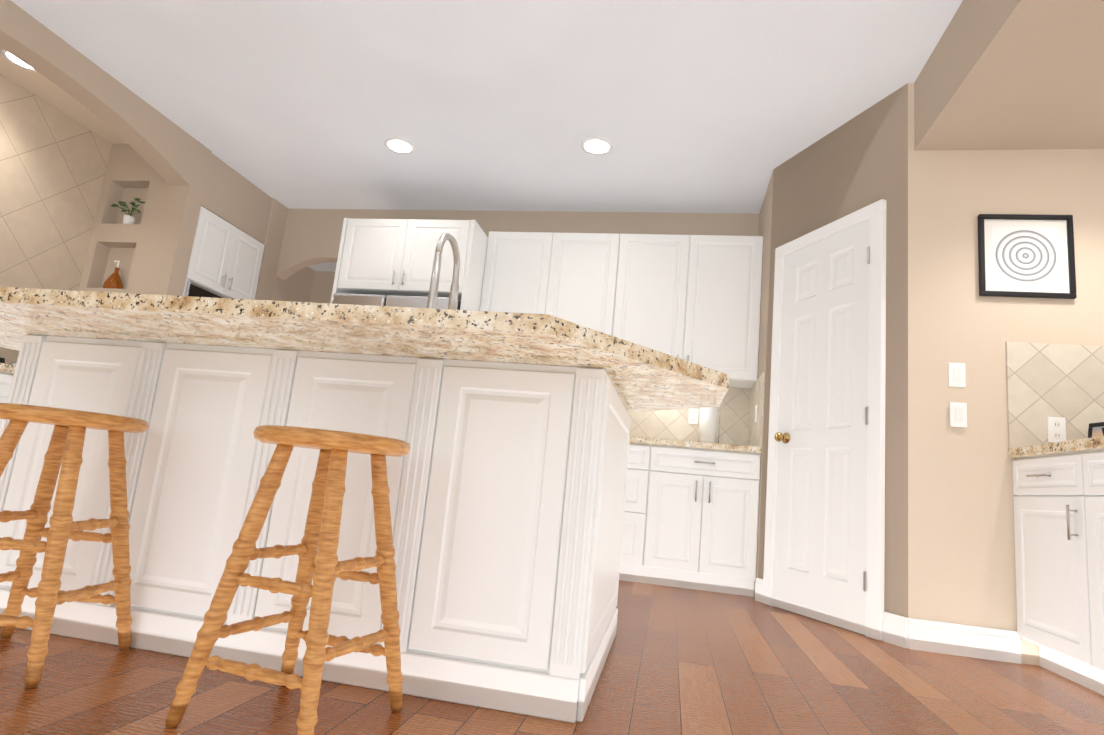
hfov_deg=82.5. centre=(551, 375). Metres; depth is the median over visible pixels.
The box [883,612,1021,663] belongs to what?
baseboard
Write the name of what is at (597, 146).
recessed light
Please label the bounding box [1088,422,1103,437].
photo frame
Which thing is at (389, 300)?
refrigerator
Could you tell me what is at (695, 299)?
upper cabinet
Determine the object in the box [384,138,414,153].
recessed light
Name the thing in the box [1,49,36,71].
recessed light
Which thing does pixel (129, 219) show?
potted plant
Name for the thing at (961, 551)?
wall
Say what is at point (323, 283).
wall
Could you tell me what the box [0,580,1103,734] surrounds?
floor
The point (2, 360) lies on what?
cooktop
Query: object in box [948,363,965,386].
light switch
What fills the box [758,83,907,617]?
wall
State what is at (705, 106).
ceiling
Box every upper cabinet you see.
[335,218,486,310]
[475,231,622,336]
[615,234,762,387]
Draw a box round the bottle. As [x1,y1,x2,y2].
[102,261,122,288]
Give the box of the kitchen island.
[0,333,631,722]
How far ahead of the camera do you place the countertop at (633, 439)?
4.03 m
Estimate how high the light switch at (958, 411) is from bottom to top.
0.115 m
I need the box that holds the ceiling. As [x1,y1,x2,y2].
[11,0,962,271]
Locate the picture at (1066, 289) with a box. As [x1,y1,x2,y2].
[977,214,1076,298]
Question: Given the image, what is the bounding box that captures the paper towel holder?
[698,404,720,442]
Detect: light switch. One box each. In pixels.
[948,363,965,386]
[950,402,966,427]
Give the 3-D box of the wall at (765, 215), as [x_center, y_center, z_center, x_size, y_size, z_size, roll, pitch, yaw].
[1.486,0.055,4.372,0.120,2.780,0.810,4,-10,11]
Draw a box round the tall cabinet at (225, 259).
[183,206,263,299]
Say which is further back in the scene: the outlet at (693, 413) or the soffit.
the outlet at (693, 413)
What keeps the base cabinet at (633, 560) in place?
on the floor
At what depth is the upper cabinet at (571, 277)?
4.76 m
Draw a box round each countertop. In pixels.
[0,287,728,411]
[0,363,15,374]
[629,436,761,451]
[1008,436,1103,457]
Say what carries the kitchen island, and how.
on the floor
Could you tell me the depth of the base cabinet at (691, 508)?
3.95 m
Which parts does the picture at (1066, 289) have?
mandala art picture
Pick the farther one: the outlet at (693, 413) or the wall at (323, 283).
the wall at (323, 283)
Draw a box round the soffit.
[914,0,1103,149]
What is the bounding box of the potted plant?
[111,198,144,223]
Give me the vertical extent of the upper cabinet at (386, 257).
0.560 m
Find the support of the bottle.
in the wall at (86, 143)
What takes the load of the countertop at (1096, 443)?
on the base cabinet at (1058, 489)
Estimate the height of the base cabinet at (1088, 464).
0.880 m
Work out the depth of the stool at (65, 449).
1.63 m
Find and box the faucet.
[428,233,459,300]
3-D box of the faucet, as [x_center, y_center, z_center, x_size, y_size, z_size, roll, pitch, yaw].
[-0.410,-0.278,2.486,0.109,0.587,0.269,4,-10,11]
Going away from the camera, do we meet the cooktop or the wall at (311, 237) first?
the cooktop
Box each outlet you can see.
[688,408,698,423]
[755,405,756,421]
[1047,417,1065,442]
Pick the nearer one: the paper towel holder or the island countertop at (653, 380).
the island countertop at (653, 380)
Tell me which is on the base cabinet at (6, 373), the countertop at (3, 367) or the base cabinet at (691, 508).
the countertop at (3, 367)
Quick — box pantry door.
[762,199,885,640]
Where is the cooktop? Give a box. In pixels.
[0,357,15,365]
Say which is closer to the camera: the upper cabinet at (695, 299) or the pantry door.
the pantry door
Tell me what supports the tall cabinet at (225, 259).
on the floor
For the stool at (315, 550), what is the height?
0.635 m
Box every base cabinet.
[0,371,12,428]
[619,444,654,582]
[643,444,760,596]
[1012,450,1085,686]
[1074,446,1103,694]
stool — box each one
[0,403,148,687]
[165,425,409,734]
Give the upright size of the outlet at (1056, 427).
0.115 m
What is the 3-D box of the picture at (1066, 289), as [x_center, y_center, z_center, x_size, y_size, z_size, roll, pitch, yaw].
[2.253,-0.572,2.994,0.400,0.410,0.022,4,-10,11]
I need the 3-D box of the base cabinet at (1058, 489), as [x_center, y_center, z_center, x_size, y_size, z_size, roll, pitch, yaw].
[2.290,0.776,2.484,0.595,0.880,0.500,4,-10,11]
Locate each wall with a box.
[0,0,314,363]
[272,209,758,300]
[310,271,334,302]
[754,172,772,597]
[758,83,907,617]
[908,83,1103,665]
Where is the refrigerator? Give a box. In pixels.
[332,293,460,309]
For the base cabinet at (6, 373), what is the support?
on the floor
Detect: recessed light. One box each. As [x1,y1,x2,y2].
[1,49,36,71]
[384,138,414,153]
[581,137,612,154]
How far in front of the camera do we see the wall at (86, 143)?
4.43 m
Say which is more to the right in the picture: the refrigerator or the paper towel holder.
the paper towel holder

